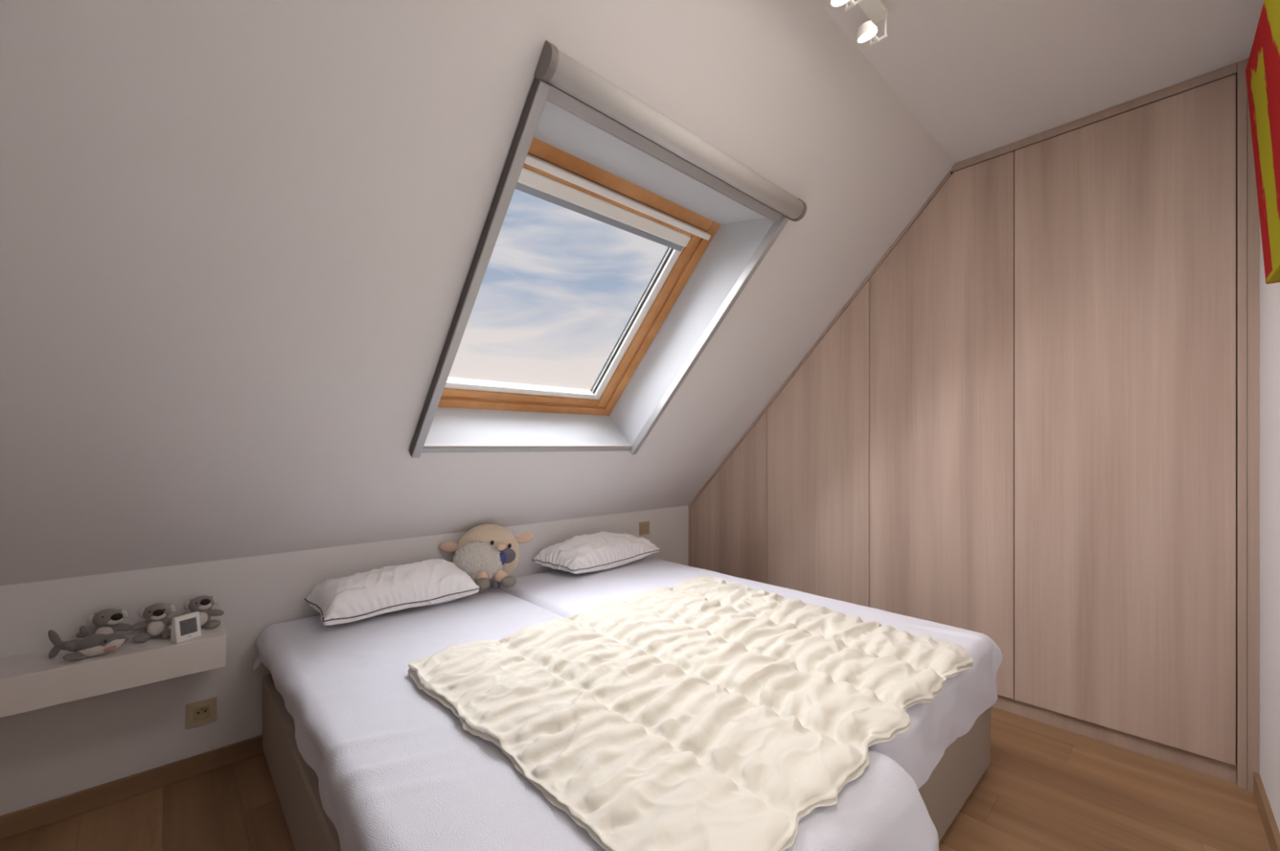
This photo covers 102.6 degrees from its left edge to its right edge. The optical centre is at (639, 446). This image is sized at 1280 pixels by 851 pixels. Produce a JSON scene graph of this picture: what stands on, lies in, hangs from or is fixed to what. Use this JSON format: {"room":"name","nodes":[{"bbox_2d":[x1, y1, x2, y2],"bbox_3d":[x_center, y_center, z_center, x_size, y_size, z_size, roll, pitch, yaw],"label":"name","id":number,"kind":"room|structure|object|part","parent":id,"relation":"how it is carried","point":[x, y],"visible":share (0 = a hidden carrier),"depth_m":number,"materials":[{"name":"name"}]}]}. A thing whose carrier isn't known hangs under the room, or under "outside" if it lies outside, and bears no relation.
{"room":"bedroom","nodes":[
{"label":"bedroom","id":0,"kind":"room"},
{"bbox_2d":[0,505,688,816],"bbox_3d":[-1.009,0.834,2.527,4.850,0.852,0.120,0,0,-43],"label":"wall","id":1,"kind":"structure","parent":0,"point":[49,753],"depth_m":1.83,"materials":[{"name":"white paint"}]},
{"bbox_2d":[0,618,226,718],"bbox_3d":[-1.897,0.700,1.464,1.102,0.106,0.234,0,0,-43],"label":"floating shelf","id":2,"kind":"object","parent":1,"relation":"attached to","point":[32,681],"visible":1,"depth_m":1.56,"materials":[{"name":"white paint"}]},
{"bbox_2d":[48,626,125,660],"bbox_3d":[-1.699,0.598,1.579,0.179,0.093,0.100,0,0,-34],"label":"plush shark","id":3,"kind":"object","parent":2,"relation":"on","point":[90,645],"visible":1,"depth_m":1.56,"materials":[{"name":"grey fabric"}]},
{"bbox_2d":[75,608,132,643],"bbox_3d":[-1.732,0.590,1.661,0.091,0.116,0.106,0,0,8],"label":"plush koala","id":4,"kind":"object","parent":2,"relation":"on","point":[107,621],"visible":0.63,"depth_m":1.66,"materials":[{"name":"grey fabric"}]},
{"bbox_2d":[130,603,176,642],"bbox_3d":[-1.626,0.589,1.728,0.128,0.116,0.076,0,0,-35],"label":"plush koala","id":5,"kind":"object","parent":2,"relation":"on","point":[157,623],"visible":0.93,"depth_m":1.71,"materials":[{"name":"grey fabric"}]},
{"bbox_2d":[169,611,201,643],"bbox_3d":[-1.519,0.606,1.718,0.037,0.082,0.072,0,0,19],"label":"thermometer","id":6,"kind":"object","parent":2,"relation":"on","point":[186,627],"visible":1,"depth_m":1.71,"materials":[{"name":"white plastic"}]},
{"bbox_2d":[181,595,224,629],"bbox_3d":[-1.556,0.590,1.818,0.128,0.116,0.076,0,0,-41],"label":"plush koala","id":7,"kind":"object","parent":2,"relation":"on","point":[203,605],"visible":0.83,"depth_m":1.81,"materials":[{"name":"grey"}]},
{"bbox_2d":[0,735,263,839],"bbox_3d":[-1.158,1.165,2.298,4.120,0.070,0.014,0,0,-43],"label":"baseboard","id":8,"kind":"structure","parent":1,"relation":"attached to","point":[13,824],"depth_m":1.74,"materials":[{"name":"brown wood"}]},
{"bbox_2d":[186,696,217,728],"bbox_3d":[-1.608,0.978,1.883,0.085,0.085,0.012,0,0,-43],"label":"power socket","id":9,"kind":"object","parent":1,"relation":"attached to","point":[202,712],"visible":1,"depth_m":1.88,"materials":[{"name":"beige plastic"}]},
{"bbox_2d":[639,521,649,535],"bbox_3d":[0.031,0.546,3.398,0.085,0.085,0.012,0,0,-43],"label":"wall switch","id":10,"kind":"object","parent":1,"relation":"attached to","point":[644,527],"visible":1,"depth_m":3.39,"materials":[{"name":"beige plastic"}]},
{"bbox_2d":[0,0,955,586],"bbox_3d":[-0.411,-0.471,1.881,4.850,1.841,1.769,0,0,-43],"label":"wall","id":11,"kind":"structure","parent":0,"point":[239,239],"depth_m":1.41,"materials":[{"name":"white paint"}]},
{"bbox_2d":[409,81,773,446],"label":"window","id":12,"kind":"structure","parent":11,"relation":"in","point":[710,237],"depth_m":2.30,"materials":[{"name":"grey paint"}]},
{"bbox_3d":[-0.649,-0.498,1.724,0.064,1.000,1.082,0,0,-43],"label":"reveal panel","id":13,"kind":"part","parent":12,"relation":"part of","materials":[{"name":"grey paint"}]},
{"bbox_3d":[-0.562,-0.292,2.467,0.822,0.014,0.015,0,0,-43],"label":"spacer rail","id":14,"kind":"part","parent":12,"relation":"part of","materials":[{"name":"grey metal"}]},
{"bbox_3d":[-0.587,-0.259,2.493,0.924,0.086,0.088,0,0,-43],"label":"sash rail","id":15,"kind":"part","parent":12,"relation":"part of","materials":[{"name":"brown wood"}]},
{"bbox_3d":[-0.611,-0.215,2.520,1.040,0.106,0.108,0,0,-43],"label":"frame rail","id":16,"kind":"part","parent":12,"relation":"part of","materials":[{"name":"brown wood"}]},
{"bbox_3d":[-0.599,-0.242,2.507,1.024,0.064,0.067,0,0,-43],"label":"bead rail","id":17,"kind":"part","parent":12,"relation":"part of","materials":[{"name":"brown wood"}]},
{"bbox_3d":[-0.539,-0.076,2.457,1.160,0.200,0.196,0,0,-43],"label":"reveal panel","id":18,"kind":"part","parent":12,"relation":"part of","materials":[{"name":"grey"}]},
{"bbox_2d":[408,40,806,457],"bbox_3d":[-0.114,-0.483,2.045,1.219,1.058,1.017,0,0,-43],"label":"blind","id":19,"kind":"object","parent":12,"relation":"attached to","point":[555,68],"visible":1,"depth_m":1.64,"materials":[{"name":"grey metal"}]},
{"bbox_3d":[-0.566,-0.454,1.665,0.032,1.000,0.961,0,0,-43],"label":"rail","id":20,"kind":"part","parent":19,"relation":"part of","materials":[{"name":"grey metal"}]},
{"bbox_3d":[-0.461,0.015,2.396,1.115,0.025,0.025,0,0,-43],"label":"rail","id":21,"kind":"part","parent":19,"relation":"part of","materials":[{"name":"grey metal"}]},
{"bbox_3d":[0.275,-0.454,2.442,0.028,1.000,0.961,0,0,-43],"label":"rail","id":22,"kind":"part","parent":19,"relation":"part of","materials":[{"name":"grey metal"}]},
{"bbox_3d":[-0.118,-0.979,1.986,0.924,0.094,0.095,0,0,-43],"label":"sash rail","id":23,"kind":"part","parent":12,"relation":"part of","materials":[{"name":"brown wood"}]},
{"bbox_3d":[-0.108,-0.996,1.976,1.024,0.064,0.067,0,0,-43],"label":"bead rail","id":24,"kind":"part","parent":12,"relation":"part of","materials":[{"name":"brown wood"}]},
{"bbox_3d":[-0.091,-1.015,1.957,1.040,0.106,0.108,0,0,-43],"label":"frame rail","id":25,"kind":"part","parent":12,"relation":"part of","materials":[{"name":"brown wood"}]},
{"bbox_3d":[0.050,-0.982,1.819,1.160,0.076,0.315,0,0,-43],"label":"reveal panel","id":26,"kind":"part","parent":12,"relation":"part of","materials":[{"name":"grey paint"}]},
{"bbox_3d":[0.205,-0.498,2.513,0.050,1.000,1.082,0,0,-43],"label":"reveal panel","id":27,"kind":"part","parent":12,"relation":"part of","materials":[{"name":"grey"}]},
{"bbox_2d":[0,706,1271,850],"bbox_3d":[0.097,1.230,1.404,4.750,0.060,3.130,0,0,-43],"label":"floor","id":28,"kind":"structure","parent":0,"point":[1044,787],"depth_m":1.68,"materials":[{"name":"brown wood"}]},
{"bbox_2d":[262,673,991,850],"bbox_3d":[-0.083,1.042,1.947,1.974,0.315,1.952,0,0,-43],"label":"bed base","id":29,"kind":"object","parent":28,"relation":"on","point":[963,763],"visible":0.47,"depth_m":1.58,"materials":[{"name":"beige fabric"}]},
{"bbox_2d":[688,57,1259,792],"bbox_3d":[1.469,-0.074,2.944,0.626,2.549,2.630,0,0,-43],"label":"wardrobe","id":30,"kind":"object","parent":28,"relation":"on","point":[1032,427],"visible":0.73,"depth_m":2.15,"materials":[{"name":"brown wood"}]},
{"bbox_3d":[0.589,0.451,3.458,0.020,1.355,0.629,0,0,-43],"label":"door","id":31,"kind":"part","parent":30,"relation":"part of","materials":[{"name":"brown wood"}]},
{"bbox_3d":[1.020,0.118,2.992,0.020,2.020,0.635,0,0,-43],"label":"door","id":32,"kind":"part","parent":30,"relation":"part of","materials":[{"name":"brown wood"}]},
{"bbox_3d":[0.932,-0.436,3.092,0.033,1.776,1.681,0,0,-43],"label":"slope trim","id":33,"kind":"part","parent":30,"relation":"part of","materials":[{"name":"brown wood"}]},
{"bbox_3d":[1.454,-0.092,2.523,0.020,2.440,0.636,0,0,-43],"label":"door","id":34,"kind":"part","parent":30,"relation":"part of","materials":[{"name":"brown wood"}]},
{"bbox_3d":[1.890,-0.092,2.051,0.020,2.440,0.643,0,0,-43],"label":"door","id":35,"kind":"part","parent":30,"relation":"part of","materials":[{"name":"brown wood"}]},
{"bbox_3d":[2.136,-0.074,1.788,0.036,2.549,0.026,0,0,-43],"label":"panel","id":36,"kind":"part","parent":30,"relation":"part of","materials":[{"name":"brown wood"}]},
{"bbox_2d":[817,0,1264,163],"bbox_3d":[0.650,-1.410,0.734,4.850,0.120,1.395,0,0,-43],"label":"ceiling","id":37,"kind":"structure","parent":0,"point":[981,77],"depth_m":1.76,"materials":[{"name":"white paint"}]},
{"bbox_2d":[830,0,888,46],"bbox_3d":[0.641,-1.279,1.487,0.320,0.141,0.067,0,0,-43],"label":"ceiling spotlight","id":38,"kind":"object","parent":37,"relation":"attached to","point":[875,11],"visible":1,"depth_m":1.54,"materials":[{"name":"white metal"}]},
{"bbox_2d":[1259,222,1279,832],"bbox_3d":[0.949,-0.120,0.483,0.120,2.760,4.760,0,0,45],"label":"wall","id":39,"kind":"structure","parent":0,"point":[1269,294],"depth_m":1.62,"materials":[{"name":"white paint"}]},
{"bbox_2d":[1245,0,1279,284],"bbox_3d":[1.232,-0.741,0.914,0.081,0.602,1.355,0,0,45],"label":"painting","id":40,"kind":"object","parent":39,"relation":"attached to","point":[1263,68],"visible":1,"depth_m":1.27,"materials":[{"name":"paint"}]},
{"bbox_2d":[1253,773,1279,850],"bbox_3d":[0.682,1.165,0.308,0.014,0.070,4.125,0,0,45],"label":"baseboard","id":41,"kind":"structure","parent":39,"relation":"attached to","point":[1271,829],"depth_m":1.60,"materials":[{"name":"brown wood"}]},
{"bbox_3d":[-0.467,0.801,1.602,0.885,0.163,1.897,0,0,-43],"label":"mattress","id":42,"kind":"object","parent":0,"visible":0},
{"bbox_2d":[253,585,938,850],"bbox_3d":[-0.408,0.801,1.548,1.024,0.239,2.110,0,0,-43],"label":"fitted sheet","id":43,"kind":"object","parent":42,"relation":"on","point":[394,766],"visible":0.58,"depth_m":1.12,"materials":[{"name":"white fabric"}]},
{"bbox_2d":[304,559,481,625],"bbox_3d":[-1.034,0.593,2.184,0.624,0.183,0.287,0,0,-43],"label":"pillow","id":44,"kind":"object","parent":43,"relation":"on","point":[357,597],"visible":1,"depth_m":2.07,"materials":[{"name":"white fabric"}]},
{"bbox_2d":[439,524,533,590],"bbox_3d":[-0.732,0.533,2.475,0.449,0.295,0.261,0,0,-19],"label":"sheep","id":45,"kind":"object","parent":43,"relation":"on","point":[488,553],"visible":0.91,"depth_m":2.45},
{"bbox_3d":[-0.739,0.620,2.401,0.054,0.066,0.068,0,-8,-19],"label":"leg","id":46,"kind":"part","parent":45,"relation":"part of","materials":[{"name":"beige fabric"}]},
{"bbox_3d":[-0.654,0.619,2.428,0.077,0.064,0.057,0,0,29],"label":"leg","id":47,"kind":"part","parent":45,"relation":"part of","materials":[{"name":"beige fabric"}]},
{"bbox_3d":[0.258,0.801,2.272,0.950,0.163,1.897,0,0,-43],"label":"mattress","id":48,"kind":"object","parent":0,"visible":0},
{"bbox_2d":[495,555,1002,789],"bbox_3d":[0.285,0.804,2.268,1.060,0.245,2.001,0,0,-43],"label":"fitted sheet","id":49,"kind":"object","parent":48,"relation":"on","point":[964,697],"visible":0.42,"depth_m":1.99,"materials":[{"name":"white fabric"}]},
{"bbox_2d":[531,531,660,573],"bbox_3d":[-0.219,0.591,2.939,0.747,0.186,0.291,0,0,-43],"label":"pillow","id":50,"kind":"object","parent":49,"relation":"on","point":[602,550],"visible":1,"depth_m":2.81,"materials":[{"name":"white fabric"}]},
{"bbox_2d":[407,575,973,850],"bbox_3d":[0.211,0.656,1.659,1.527,0.054,1.243,0,0,-43],"label":"blanket","id":51,"kind":"object","parent":49,"relation":"on","point":[705,713],"visible":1,"depth_m":1.30,"materials":[{"name":"beige fabric"}]}
]}

